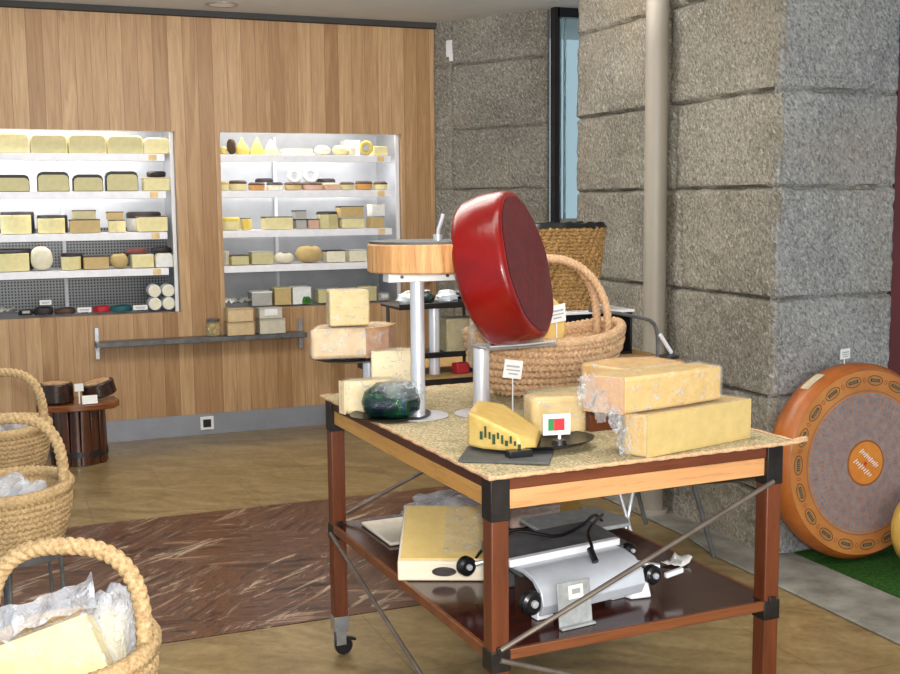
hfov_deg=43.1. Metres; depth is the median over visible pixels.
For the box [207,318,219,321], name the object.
lid
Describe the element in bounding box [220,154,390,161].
shelf
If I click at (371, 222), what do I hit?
cheese
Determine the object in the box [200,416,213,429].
wall socket
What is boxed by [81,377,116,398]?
cheese
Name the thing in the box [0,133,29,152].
cheese
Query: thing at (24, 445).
straw basket
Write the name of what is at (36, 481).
cheese
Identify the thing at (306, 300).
packet
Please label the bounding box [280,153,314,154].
tray
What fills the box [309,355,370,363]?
tray
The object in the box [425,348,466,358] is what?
tray
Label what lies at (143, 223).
cheese
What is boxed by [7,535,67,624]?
stand
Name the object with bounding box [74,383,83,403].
price label
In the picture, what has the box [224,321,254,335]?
cheese
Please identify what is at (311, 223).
cheese
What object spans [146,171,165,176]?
cheese
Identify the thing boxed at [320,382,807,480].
tabletop
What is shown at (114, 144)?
cheese
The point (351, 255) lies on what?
cheese
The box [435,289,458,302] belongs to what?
packet
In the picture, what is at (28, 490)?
cheese
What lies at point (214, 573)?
rug
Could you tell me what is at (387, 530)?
cutting board
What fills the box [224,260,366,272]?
shelf
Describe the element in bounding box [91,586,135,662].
cheese wedge
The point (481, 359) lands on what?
stand
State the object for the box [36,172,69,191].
cheese
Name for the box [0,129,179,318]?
fridge
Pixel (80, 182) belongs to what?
cheese
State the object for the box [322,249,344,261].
cheese
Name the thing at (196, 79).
wall
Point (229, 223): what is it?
cheese
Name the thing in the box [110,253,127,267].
cheese
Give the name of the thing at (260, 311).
crate
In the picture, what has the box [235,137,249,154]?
cheese
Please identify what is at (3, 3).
trim
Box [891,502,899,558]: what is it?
wheel
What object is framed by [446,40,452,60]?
wall sensor
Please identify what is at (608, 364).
cheese wedge
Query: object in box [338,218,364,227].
cheese
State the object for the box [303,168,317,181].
cheese
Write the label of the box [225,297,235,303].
paper sheet
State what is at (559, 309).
print
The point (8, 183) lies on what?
cheese
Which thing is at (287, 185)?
cheese
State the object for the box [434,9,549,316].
wall
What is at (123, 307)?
packet
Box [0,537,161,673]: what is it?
straw basket
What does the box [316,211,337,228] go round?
cheese
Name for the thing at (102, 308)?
packet
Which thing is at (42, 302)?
price label
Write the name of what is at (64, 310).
packet
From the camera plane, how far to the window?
7.25 m
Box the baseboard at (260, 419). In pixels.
[106,404,325,442]
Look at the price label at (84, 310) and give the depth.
7.18 m
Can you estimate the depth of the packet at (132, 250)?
7.33 m
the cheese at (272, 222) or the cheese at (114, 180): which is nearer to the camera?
the cheese at (114, 180)
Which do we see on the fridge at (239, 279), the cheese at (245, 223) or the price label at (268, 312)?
the cheese at (245, 223)
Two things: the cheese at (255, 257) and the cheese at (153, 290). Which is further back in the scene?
the cheese at (255, 257)
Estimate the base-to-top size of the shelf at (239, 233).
0.046 m
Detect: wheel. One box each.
[450,191,553,345]
[772,362,899,558]
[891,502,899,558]
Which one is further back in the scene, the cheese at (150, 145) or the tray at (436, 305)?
the cheese at (150, 145)
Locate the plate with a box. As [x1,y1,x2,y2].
[350,409,430,422]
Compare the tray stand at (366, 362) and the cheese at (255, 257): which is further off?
the cheese at (255, 257)
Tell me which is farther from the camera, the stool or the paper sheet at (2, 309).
the paper sheet at (2, 309)
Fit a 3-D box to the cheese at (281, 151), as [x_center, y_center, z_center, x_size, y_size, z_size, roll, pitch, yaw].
[-1.040,-1.246,7.682,0.226,0.040,0.140,-3,7,-22]
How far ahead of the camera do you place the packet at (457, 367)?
4.36 m
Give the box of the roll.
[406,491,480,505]
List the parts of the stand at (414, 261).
post, plate, spindle handle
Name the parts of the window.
sill, glass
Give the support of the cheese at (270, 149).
on the fridge at (239, 279)
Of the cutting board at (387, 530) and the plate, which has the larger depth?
the cutting board at (387, 530)
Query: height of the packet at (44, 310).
0.052 m
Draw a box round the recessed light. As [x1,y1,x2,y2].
[205,2,238,7]
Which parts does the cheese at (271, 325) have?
box lid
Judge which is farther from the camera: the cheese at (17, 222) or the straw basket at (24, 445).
the cheese at (17, 222)
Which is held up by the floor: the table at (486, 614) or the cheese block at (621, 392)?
the table at (486, 614)
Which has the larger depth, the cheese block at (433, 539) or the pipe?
the pipe
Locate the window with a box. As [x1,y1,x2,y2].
[550,7,579,222]
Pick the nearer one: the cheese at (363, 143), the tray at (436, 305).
the tray at (436, 305)
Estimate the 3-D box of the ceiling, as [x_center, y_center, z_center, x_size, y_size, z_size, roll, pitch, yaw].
[0.269,-1.672,3.394,5.600,0.100,9.200,-3,7,-22]
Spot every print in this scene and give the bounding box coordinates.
[506,365,519,374]
[553,309,563,318]
[572,588,579,593]
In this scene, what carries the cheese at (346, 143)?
on the fridge at (239, 279)
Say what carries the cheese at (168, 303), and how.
on the fridge at (21, 290)
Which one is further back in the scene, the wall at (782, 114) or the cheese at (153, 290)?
the cheese at (153, 290)
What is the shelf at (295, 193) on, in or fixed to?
attached to the fridge at (239, 279)
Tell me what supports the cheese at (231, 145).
on the fridge at (239, 279)
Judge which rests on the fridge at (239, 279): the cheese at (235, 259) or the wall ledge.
the cheese at (235, 259)
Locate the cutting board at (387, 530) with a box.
[361,517,402,545]
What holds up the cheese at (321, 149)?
on the fridge at (239, 279)
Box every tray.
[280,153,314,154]
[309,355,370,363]
[381,301,464,309]
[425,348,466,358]
[471,340,557,350]
[494,431,594,458]
[520,507,629,529]
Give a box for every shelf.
[0,153,164,160]
[0,191,165,199]
[0,231,167,241]
[0,266,168,279]
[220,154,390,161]
[222,190,390,197]
[223,227,391,237]
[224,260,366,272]
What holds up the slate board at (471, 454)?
on the tabletop
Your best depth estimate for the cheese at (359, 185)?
7.81 m
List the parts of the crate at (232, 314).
box lid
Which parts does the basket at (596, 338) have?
handle, handle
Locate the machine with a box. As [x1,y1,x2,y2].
[456,521,683,619]
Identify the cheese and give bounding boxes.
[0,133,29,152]
[0,175,29,191]
[0,211,34,233]
[0,249,32,271]
[0,472,30,497]
[0,581,115,673]
[9,479,40,495]
[30,134,67,152]
[31,246,52,269]
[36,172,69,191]
[37,215,67,233]
[40,380,73,404]
[61,253,82,269]
[67,134,106,153]
[68,219,99,232]
[72,174,102,190]
[72,210,95,218]
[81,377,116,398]
[82,255,108,268]
[104,171,138,190]
[106,135,142,153]
[106,211,123,218]
[108,220,125,231]
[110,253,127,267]
[126,212,160,230]
[130,254,153,267]
[136,216,167,231]
[141,177,169,190]
[143,138,168,153]
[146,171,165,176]
[146,284,160,296]
[147,297,161,309]
[154,253,173,266]
[160,283,174,296]
[161,296,174,309]
[220,146,226,153]
[221,181,228,190]
[222,217,238,229]
[224,251,229,264]
[227,139,235,153]
[229,180,246,190]
[229,254,248,264]
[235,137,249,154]
[240,218,251,229]
[248,182,264,190]
[248,251,273,264]
[249,137,264,154]
[255,178,272,190]
[261,216,292,229]
[264,139,279,154]
[266,182,282,190]
[273,252,293,262]
[279,149,314,154]
[284,182,301,189]
[287,169,300,181]
[291,210,305,217]
[293,219,306,228]
[295,245,321,261]
[302,182,321,189]
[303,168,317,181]
[307,219,318,228]
[311,321,395,359]
[314,145,330,154]
[314,287,340,302]
[316,178,334,183]
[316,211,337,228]
[322,184,339,189]
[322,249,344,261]
[332,145,347,154]
[335,206,363,216]
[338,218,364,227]
[339,377,394,414]
[340,182,353,189]
[344,249,366,261]
[345,147,355,154]
[355,181,371,189]
[357,286,376,300]
[359,141,372,154]
[361,380,420,418]
[366,217,383,227]
[367,205,384,215]
[369,146,387,155]
[373,181,386,189]
[440,315,469,351]
[466,318,482,367]
[543,298,565,338]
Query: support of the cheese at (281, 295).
in the fridge at (239, 279)
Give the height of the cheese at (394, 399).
0.111 m
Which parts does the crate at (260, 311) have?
box lid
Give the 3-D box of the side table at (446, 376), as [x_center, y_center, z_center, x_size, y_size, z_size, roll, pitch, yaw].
[0.366,0.512,4.810,1.375,0.850,0.655,-3,7,-22]
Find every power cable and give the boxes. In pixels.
[475,514,609,558]
[587,513,603,563]
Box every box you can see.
[556,500,579,511]
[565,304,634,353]
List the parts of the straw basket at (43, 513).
handle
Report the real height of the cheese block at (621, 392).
0.147 m
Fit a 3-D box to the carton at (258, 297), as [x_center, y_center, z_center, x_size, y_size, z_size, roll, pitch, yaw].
[-1.282,-0.263,7.683,0.140,0.095,0.138,-3,7,-22]
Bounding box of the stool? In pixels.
[36,396,119,466]
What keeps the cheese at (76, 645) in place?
in the straw basket at (146, 633)
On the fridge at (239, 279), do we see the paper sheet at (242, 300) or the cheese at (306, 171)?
the paper sheet at (242, 300)
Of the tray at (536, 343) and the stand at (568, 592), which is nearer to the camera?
the stand at (568, 592)
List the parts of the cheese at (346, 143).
lid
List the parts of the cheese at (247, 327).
box lid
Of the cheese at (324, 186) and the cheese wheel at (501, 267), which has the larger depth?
the cheese at (324, 186)
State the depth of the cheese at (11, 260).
7.05 m
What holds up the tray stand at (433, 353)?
on the side table at (446, 376)
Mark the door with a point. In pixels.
(894, 331)
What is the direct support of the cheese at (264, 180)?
on the fridge at (239, 279)
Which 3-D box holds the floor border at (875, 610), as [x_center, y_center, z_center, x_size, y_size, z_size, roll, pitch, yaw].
[1.799,1.065,3.571,0.320,0.011,6.200,-3,7,-22]
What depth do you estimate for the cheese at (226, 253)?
7.51 m
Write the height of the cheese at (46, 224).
0.115 m
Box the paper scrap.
[662,552,691,566]
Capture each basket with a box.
[0,368,52,468]
[0,412,74,556]
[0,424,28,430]
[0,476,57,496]
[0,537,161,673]
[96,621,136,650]
[463,254,625,397]
[535,221,606,310]
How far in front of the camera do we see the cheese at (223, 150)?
7.43 m
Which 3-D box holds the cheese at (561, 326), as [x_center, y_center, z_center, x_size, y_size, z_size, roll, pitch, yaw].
[0.288,-0.029,3.768,0.230,0.230,0.040,-5,8,-33]
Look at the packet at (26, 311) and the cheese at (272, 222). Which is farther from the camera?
the cheese at (272, 222)
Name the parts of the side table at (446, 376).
leg, leg, leg, leg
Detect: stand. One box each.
[3,466,54,624]
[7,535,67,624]
[309,355,370,377]
[367,213,455,421]
[381,301,466,374]
[455,340,557,417]
[556,577,595,630]
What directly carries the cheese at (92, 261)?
on the fridge at (21, 290)
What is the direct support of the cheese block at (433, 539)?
on the table at (486, 614)
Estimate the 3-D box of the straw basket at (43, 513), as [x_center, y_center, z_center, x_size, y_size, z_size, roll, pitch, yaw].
[-1.258,0.408,3.270,0.344,0.390,0.423,-1,7,-5]
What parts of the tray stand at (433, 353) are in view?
post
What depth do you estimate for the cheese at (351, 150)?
7.75 m
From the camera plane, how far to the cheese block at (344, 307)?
3.48 m
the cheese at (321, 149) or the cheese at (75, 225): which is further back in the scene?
the cheese at (321, 149)
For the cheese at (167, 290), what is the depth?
7.38 m
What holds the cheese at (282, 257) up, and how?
on the fridge at (239, 279)
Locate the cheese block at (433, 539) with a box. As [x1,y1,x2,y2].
[398,506,482,580]
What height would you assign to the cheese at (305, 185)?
0.056 m
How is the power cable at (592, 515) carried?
on the table at (486, 614)
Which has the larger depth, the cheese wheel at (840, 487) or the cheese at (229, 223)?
the cheese at (229, 223)
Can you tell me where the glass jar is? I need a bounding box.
[207,318,219,334]
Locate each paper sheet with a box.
[0,307,15,313]
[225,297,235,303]
[234,296,250,302]
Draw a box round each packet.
[18,309,32,315]
[33,306,53,314]
[54,307,75,313]
[93,305,109,312]
[110,304,131,311]
[125,248,147,253]
[151,246,171,252]
[302,296,311,303]
[377,292,389,299]
[395,291,409,303]
[424,289,434,302]
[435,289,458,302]
[452,362,469,373]
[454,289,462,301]
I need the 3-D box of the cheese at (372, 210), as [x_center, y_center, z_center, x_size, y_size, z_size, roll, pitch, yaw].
[-0.516,-0.881,7.918,0.094,0.079,0.123,-3,7,-22]
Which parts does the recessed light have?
lamp glass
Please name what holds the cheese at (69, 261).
on the fridge at (21, 290)
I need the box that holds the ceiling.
[18,0,578,22]
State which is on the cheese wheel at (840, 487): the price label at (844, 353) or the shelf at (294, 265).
the price label at (844, 353)
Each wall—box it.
[0,7,436,420]
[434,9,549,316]
[576,0,899,552]
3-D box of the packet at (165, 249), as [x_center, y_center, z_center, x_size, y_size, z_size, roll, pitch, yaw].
[-1.881,-0.570,7.430,0.134,0.042,0.091,-3,7,-22]
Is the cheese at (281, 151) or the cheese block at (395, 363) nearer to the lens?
the cheese block at (395, 363)
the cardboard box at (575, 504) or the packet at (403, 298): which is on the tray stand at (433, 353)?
the packet at (403, 298)
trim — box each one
[0,0,435,28]
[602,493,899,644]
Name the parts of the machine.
black knob, knob rod, black knob, hot plate, chrome rail, black knob, swing arm, black knob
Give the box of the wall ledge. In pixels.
[94,318,306,359]
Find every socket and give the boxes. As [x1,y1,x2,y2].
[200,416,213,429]
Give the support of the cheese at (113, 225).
on the fridge at (21, 290)
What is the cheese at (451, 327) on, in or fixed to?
on the tray stand at (433, 353)
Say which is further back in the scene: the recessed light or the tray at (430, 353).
the recessed light
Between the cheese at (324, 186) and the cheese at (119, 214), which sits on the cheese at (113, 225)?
the cheese at (119, 214)
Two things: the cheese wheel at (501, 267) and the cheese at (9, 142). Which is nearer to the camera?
the cheese wheel at (501, 267)
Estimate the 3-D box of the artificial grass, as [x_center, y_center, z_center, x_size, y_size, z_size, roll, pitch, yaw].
[2.781,1.008,3.965,1.800,0.016,2.600,-3,7,-22]
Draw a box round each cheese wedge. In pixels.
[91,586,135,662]
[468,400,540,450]
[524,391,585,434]
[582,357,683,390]
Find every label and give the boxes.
[39,300,51,305]
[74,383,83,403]
[77,307,91,313]
[82,395,97,404]
[133,305,147,310]
[265,309,277,315]
[502,359,522,410]
[543,413,569,445]
[551,303,565,337]
[840,348,849,363]
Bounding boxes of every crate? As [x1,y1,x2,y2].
[224,306,252,321]
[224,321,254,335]
[255,306,281,318]
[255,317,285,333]
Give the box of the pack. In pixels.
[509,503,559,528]
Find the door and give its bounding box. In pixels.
[886,31,899,374]
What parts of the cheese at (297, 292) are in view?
lid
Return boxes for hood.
[512,545,644,615]
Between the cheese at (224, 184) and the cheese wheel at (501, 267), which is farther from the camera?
the cheese at (224, 184)
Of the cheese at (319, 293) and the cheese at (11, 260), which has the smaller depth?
the cheese at (11, 260)
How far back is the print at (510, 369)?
3.38 m
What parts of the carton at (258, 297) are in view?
lid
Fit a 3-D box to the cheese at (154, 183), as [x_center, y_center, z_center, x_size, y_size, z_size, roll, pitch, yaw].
[-1.898,-0.985,7.342,0.167,0.084,0.123,-3,7,-22]
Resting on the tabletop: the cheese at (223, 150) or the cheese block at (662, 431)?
the cheese block at (662, 431)
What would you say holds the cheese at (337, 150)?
on the fridge at (239, 279)
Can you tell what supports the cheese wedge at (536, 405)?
on the tabletop
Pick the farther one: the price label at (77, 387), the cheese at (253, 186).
the cheese at (253, 186)
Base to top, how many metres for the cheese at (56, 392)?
0.118 m
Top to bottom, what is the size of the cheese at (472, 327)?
0.225 m
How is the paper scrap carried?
on the table at (486, 614)
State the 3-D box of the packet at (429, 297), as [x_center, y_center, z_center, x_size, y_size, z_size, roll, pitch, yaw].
[-0.104,-0.153,4.385,0.094,0.061,0.097,-7,9,-45]
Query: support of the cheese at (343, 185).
on the fridge at (239, 279)
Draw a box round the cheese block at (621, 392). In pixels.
[580,363,720,431]
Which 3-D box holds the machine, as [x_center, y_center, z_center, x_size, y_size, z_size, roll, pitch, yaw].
[0.324,0.620,3.061,0.526,0.138,0.327,-5,8,-31]
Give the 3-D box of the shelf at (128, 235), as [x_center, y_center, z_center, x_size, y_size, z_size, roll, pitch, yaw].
[-2.874,-0.617,7.102,2.125,0.046,0.392,-3,7,-22]
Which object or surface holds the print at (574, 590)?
on the stand at (568, 592)
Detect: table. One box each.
[325,400,782,673]
[358,349,715,556]
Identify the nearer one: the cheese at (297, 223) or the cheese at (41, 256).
the cheese at (41, 256)
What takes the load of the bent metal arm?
on the side table at (446, 376)
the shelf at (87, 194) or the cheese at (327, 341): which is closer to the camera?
the cheese at (327, 341)
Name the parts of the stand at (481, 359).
plate, post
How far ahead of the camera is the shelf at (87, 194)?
7.11 m
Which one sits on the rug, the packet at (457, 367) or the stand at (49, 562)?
the stand at (49, 562)
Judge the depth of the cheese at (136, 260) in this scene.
7.31 m
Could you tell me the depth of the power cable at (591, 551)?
2.98 m
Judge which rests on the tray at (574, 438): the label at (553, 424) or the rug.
the label at (553, 424)
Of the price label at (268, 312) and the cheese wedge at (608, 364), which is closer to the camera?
the cheese wedge at (608, 364)
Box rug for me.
[0,486,479,643]
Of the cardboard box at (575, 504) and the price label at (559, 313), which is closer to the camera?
the price label at (559, 313)
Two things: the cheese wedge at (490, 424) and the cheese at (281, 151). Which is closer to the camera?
the cheese wedge at (490, 424)
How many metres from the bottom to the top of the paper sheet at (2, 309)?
0.037 m
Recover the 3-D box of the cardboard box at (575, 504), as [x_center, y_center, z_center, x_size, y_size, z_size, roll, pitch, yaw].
[0.364,0.544,3.860,0.120,0.100,0.100,-6,9,-39]
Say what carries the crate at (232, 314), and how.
on the cheese at (247, 327)
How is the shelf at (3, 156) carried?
attached to the fridge at (21, 290)
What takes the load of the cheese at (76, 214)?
on the cheese at (75, 225)
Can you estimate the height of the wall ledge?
0.200 m
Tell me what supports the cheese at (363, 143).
on the fridge at (239, 279)
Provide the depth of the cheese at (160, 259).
7.36 m
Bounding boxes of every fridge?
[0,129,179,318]
[220,132,400,307]
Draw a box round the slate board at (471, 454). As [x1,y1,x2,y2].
[458,446,553,464]
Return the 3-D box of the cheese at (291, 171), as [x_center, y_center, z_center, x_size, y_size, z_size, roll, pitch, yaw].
[-1.059,-1.091,7.736,0.099,0.099,0.028,-3,7,-22]
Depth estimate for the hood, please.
2.94 m
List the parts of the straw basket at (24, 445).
handle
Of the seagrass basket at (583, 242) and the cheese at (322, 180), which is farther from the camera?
the cheese at (322, 180)
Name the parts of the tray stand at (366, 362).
post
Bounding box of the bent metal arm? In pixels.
[588,308,678,358]
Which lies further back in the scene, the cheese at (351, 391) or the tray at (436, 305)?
the tray at (436, 305)
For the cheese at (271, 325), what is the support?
on the wall ledge
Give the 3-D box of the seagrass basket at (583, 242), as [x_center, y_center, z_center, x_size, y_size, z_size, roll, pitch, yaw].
[0.481,-0.308,4.895,0.404,0.377,0.276,-2,7,-16]
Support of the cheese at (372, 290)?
on the fridge at (239, 279)
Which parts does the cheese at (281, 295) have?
lid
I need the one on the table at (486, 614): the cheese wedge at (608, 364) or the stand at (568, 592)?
the stand at (568, 592)
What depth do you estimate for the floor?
4.08 m
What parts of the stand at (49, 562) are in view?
leg, leg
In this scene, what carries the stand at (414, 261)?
on the tabletop
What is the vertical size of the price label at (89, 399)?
0.049 m
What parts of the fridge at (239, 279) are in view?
shelf rail, perforated panel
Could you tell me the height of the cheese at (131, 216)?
0.128 m
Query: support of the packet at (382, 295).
in the fridge at (239, 279)
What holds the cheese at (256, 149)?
on the fridge at (239, 279)
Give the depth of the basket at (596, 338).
3.62 m
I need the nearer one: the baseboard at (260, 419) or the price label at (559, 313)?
the price label at (559, 313)
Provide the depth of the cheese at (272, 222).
7.61 m
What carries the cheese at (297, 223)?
on the fridge at (239, 279)
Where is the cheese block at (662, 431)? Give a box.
[619,395,750,457]
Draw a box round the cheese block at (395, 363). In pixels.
[371,348,410,382]
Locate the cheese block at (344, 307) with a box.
[326,288,368,325]
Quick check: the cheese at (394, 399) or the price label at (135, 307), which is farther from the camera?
the price label at (135, 307)
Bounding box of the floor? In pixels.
[45,424,899,673]
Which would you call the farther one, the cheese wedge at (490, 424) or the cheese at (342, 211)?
the cheese at (342, 211)
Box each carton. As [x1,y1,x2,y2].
[247,290,271,305]
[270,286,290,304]
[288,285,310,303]
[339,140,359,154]
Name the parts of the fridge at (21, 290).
shelf rail, perforated panel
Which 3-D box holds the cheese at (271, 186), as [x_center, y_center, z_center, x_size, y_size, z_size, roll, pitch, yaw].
[-1.175,-1.010,7.626,0.112,0.056,0.111,-3,7,-22]
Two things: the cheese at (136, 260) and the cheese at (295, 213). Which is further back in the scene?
the cheese at (295, 213)
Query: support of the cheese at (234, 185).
on the fridge at (239, 279)
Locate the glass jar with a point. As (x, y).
(213, 328)
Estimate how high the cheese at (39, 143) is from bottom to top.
0.115 m
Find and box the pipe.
[636,0,669,515]
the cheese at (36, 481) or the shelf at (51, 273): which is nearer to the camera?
the cheese at (36, 481)
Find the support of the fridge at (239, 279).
attached to the wall at (196, 79)
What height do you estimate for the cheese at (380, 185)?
0.058 m
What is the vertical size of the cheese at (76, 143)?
0.117 m
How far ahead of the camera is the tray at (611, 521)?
3.33 m
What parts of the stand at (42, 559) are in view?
leg, leg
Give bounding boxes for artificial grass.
[794,544,899,597]
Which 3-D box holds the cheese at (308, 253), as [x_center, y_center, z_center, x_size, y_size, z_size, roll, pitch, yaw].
[-0.969,-0.569,7.801,0.186,0.117,0.188,-3,7,-22]
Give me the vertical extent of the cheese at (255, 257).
0.085 m
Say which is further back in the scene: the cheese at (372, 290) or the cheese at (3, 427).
the cheese at (372, 290)
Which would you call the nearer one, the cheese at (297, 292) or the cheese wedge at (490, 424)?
the cheese wedge at (490, 424)
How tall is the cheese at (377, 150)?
0.060 m
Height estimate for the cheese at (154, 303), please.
0.083 m
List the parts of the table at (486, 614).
leg, brace rod, brace rod, rail, rail, leg, brace rod, rail, brace rod, rail, brace rod, leg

